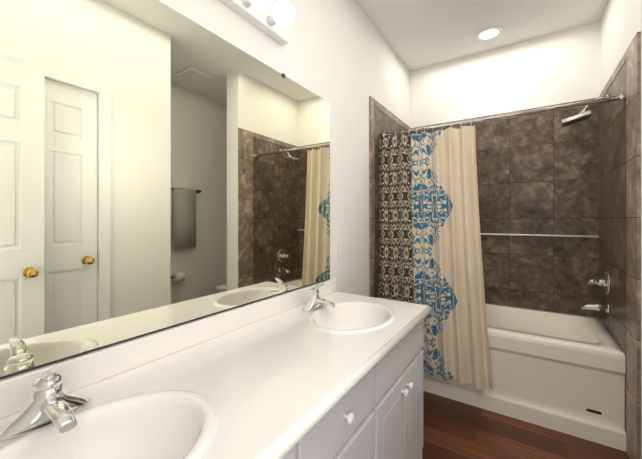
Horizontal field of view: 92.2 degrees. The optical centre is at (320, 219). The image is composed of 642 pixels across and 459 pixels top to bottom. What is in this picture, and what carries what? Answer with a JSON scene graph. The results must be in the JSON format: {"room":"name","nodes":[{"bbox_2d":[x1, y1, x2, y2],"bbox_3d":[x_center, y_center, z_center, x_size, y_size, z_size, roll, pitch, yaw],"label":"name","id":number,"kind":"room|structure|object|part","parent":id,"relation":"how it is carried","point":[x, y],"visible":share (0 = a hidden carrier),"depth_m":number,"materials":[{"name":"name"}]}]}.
{"room":"bathroom","nodes":[
{"label":"bathroom","id":0,"kind":"room"},
{"bbox_2d":[0,0,409,379],"bbox_3d":[-0.045,-0.123,1.880,0.100,2.905,3.654,0,0,34],"label":"wall","id":1,"kind":"structure","parent":0,"point":[342,58],"depth_m":2.06,"materials":[{"name":"white paint"}]},
{"bbox_2d":[0,0,329,378],"bbox_3d":[-0.448,-0.182,1.171,0.009,1.106,1.819,0,0,34],"label":"mirror","id":2,"kind":"object","parent":1,"relation":"attached to","point":[163,166],"visible":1,"depth_m":0.98,"materials":[{"name":"clear glass"}]},
{"bbox_2d":[0,278,335,417],"bbox_3d":[-0.428,0.416,1.190,0.020,0.085,1.878,0,0,34],"label":"backsplash","id":3,"kind":"structure","parent":1,"relation":"attached to","point":[21,391],"depth_m":0.94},
{"bbox_2d":[220,0,294,44],"bbox_3d":[-0.381,-0.916,1.120,0.178,0.102,0.947,0,0,34],"label":"vanity light","id":4,"kind":"object","parent":1,"relation":"attached to","point":[277,22],"visible":1,"depth_m":1.35,"materials":[{"name":"white glass"}]},
{"bbox_2d":[338,242,343,259],"bbox_3d":[0.136,0.209,2.053,0.008,0.116,0.070,0,0,34],"label":"switch plate","id":5,"kind":"object","parent":1,"relation":"attached to","point":[340,250],"visible":1,"depth_m":2.04,"materials":[{"name":"white plastic"}]},
{"bbox_2d":[369,96,410,296],"bbox_3d":[0.666,0.180,2.849,0.015,2.298,1.022,0,0,34],"label":"trim","id":6,"kind":"structure","parent":1,"relation":"attached to","point":[373,103],"depth_m":2.45,"materials":[{"name":"tile"}]},
{"bbox_2d":[375,107,410,297],"bbox_3d":[0.670,0.182,2.858,0.012,2.294,1.033,0,0,34],"label":"wall tile","id":7,"kind":"structure","parent":1,"relation":"attached to","point":[384,123],"depth_m":2.55,"materials":[{"name":"tile"}]},
{"bbox_2d":[379,93,626,389],"bbox_3d":[1.115,0.220,2.165,1.492,1.896,0.115,0,0,34],"label":"shower curtain","id":8,"kind":"object","parent":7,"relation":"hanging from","point":[430,252],"visible":0.9,"depth_m":2.29,"materials":[{"name":"fabric"}]},
{"bbox_3d":[1.129,-0.692,2.186,1.492,0.073,0.064,0,0,34],"label":"rod","id":9,"kind":"part","parent":8,"relation":"part of","materials":[{"name":"silver metal"}]},
{"bbox_2d":[355,0,607,71],"bbox_3d":[0.997,-1.626,1.190,2.600,0.100,3.654,0,0,34],"label":"ceiling","id":10,"kind":"structure","parent":0,"point":[418,34],"depth_m":2.47,"materials":[{"name":"white paint"}]},
{"bbox_2d":[476,26,501,40],"bbox_3d":[1.420,-1.569,2.616,0.200,0.010,0.200,0,0,34],"label":"recessed light","id":11,"kind":"object","parent":10,"relation":"in","point":[489,33],"visible":0.98,"depth_m":2.61,"materials":[{"name":"white paint"}]},
{"bbox_2d":[410,21,599,317],"bbox_3d":[2.020,-0.123,2.643,2.500,2.905,0.100,0,0,34],"label":"wall","id":12,"kind":"structure","parent":0,"point":[561,67],"depth_m":2.78,"materials":[{"name":"white paint"}]},
{"bbox_2d":[411,98,597,132],"bbox_3d":[1.580,-0.942,2.866,1.496,0.054,0.015,0,0,34],"label":"trim","id":13,"kind":"structure","parent":12,"relation":"attached to","point":[507,113],"depth_m":2.78,"materials":[{"name":"stone"}]},
{"bbox_2d":[411,104,598,317],"bbox_3d":[1.581,-0.094,2.867,1.496,1.742,0.012,0,0,34],"label":"wall tile","id":14,"kind":"structure","parent":12,"relation":"attached to","point":[538,173],"depth_m":2.66,"materials":[{"name":"tile"}]},
{"bbox_2d":[481,233,598,237],"bbox_3d":[1.568,0.134,2.849,1.492,0.015,0.015,0,0,34],"label":"rail","id":15,"kind":"object","parent":14,"relation":"attached to","point":[541,235],"visible":0.66,"depth_m":2.64,"materials":[{"name":"silver metal"}]},
{"bbox_2d":[422,391,628,458],"bbox_3d":[0.997,1.379,1.189,2.600,0.100,3.654,0,0,34],"label":"floor","id":16,"kind":"structure","parent":0,"point":[453,429],"depth_m":1.88,"materials":[{"name":"brown wood"}]},
{"bbox_2d":[0,302,431,458],"bbox_3d":[-0.184,0.913,1.034,0.599,0.830,1.886,0,0,34],"label":"bathroom vanity","id":17,"kind":"object","parent":16,"relation":"on","point":[379,415],"depth_m":0.82,"materials":[{"name":"white ceramic"}]},
{"bbox_2d":[0,292,427,458],"bbox_3d":[-0.190,0.478,1.033,0.590,0.040,1.878,0,0,34],"label":"countertop","id":18,"kind":"structure","parent":17,"relation":"on","point":[274,375],"depth_m":0.90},
{"bbox_2d":[0,366,90,440],"bbox_3d":[-0.588,0.391,0.684,0.155,0.134,0.166,0,0,34],"label":"faucet","id":19,"kind":"object","parent":18,"relation":"on","point":[51,411],"depth_m":0.68,"materials":[{"name":"silver metal"}]},
{"bbox_2d":[303,283,335,311],"bbox_3d":[0.003,0.391,1.575,0.155,0.134,0.166,0,0,34],"label":"faucet","id":20,"kind":"object","parent":18,"relation":"on","point":[314,304],"depth_m":1.57,"materials":[{"name":"silver metal"}]},
{"bbox_2d":[423,303,625,451],"bbox_3d":[1.351,1.054,2.521,1.492,0.550,0.814,0,0,34],"label":"bathtub","id":21,"kind":"object","parent":16,"relation":"on","point":[561,372],"visible":0.69,"depth_m":2.02,"materials":[{"name":"white ceramic"}]},
{"bbox_2d":[600,0,641,458],"bbox_3d":[2.007,-0.123,1.972,0.180,2.905,1.033,0,0,34],"label":"wall","id":22,"kind":"structure","parent":0,"point":[620,24],"depth_m":1.95,"materials":[{"name":"white paint"}]},
{"bbox_2d":[599,60,626,450],"bbox_3d":[1.927,0.182,2.025,0.012,2.294,1.033,0,0,34],"label":"wall tile","id":23,"kind":"structure","parent":22,"relation":"attached to","point":[613,188],"depth_m":2.02,"materials":[{"name":"tile"}]},
{"bbox_2d":[560,94,609,126],"bbox_3d":[1.889,-0.784,2.221,0.264,0.179,0.110,0,0,34],"label":"shower head","id":24,"kind":"object","parent":23,"relation":"attached to","point":[582,115],"visible":0.88,"depth_m":2.21},
{"bbox_2d":[581,303,609,312],"bbox_3d":[1.931,0.614,2.181,0.150,0.068,0.068,0,0,34],"label":"tub spout","id":25,"kind":"object","parent":23,"relation":"attached to","point":[600,307],"visible":1,"depth_m":2.16,"materials":[{"name":"silver metal"}]},
{"bbox_2d":[588,271,610,294],"bbox_3d":[1.972,0.444,2.202,0.106,0.170,0.170,0,0,34],"label":"shower valve","id":26,"kind":"object","parent":23,"relation":"attached to","point":[605,282],"visible":1,"depth_m":2.17,"materials":[{"name":"silver metal"}]},
{"bbox_2d":[598,31,640,458],"bbox_3d":[1.921,0.180,2.018,0.015,2.298,1.022,0,0,34],"label":"trim","id":27,"kind":"structure","parent":22,"relation":"attached to","point":[632,55],"depth_m":1.65,"materials":[{"name":"stone"}]}
]}

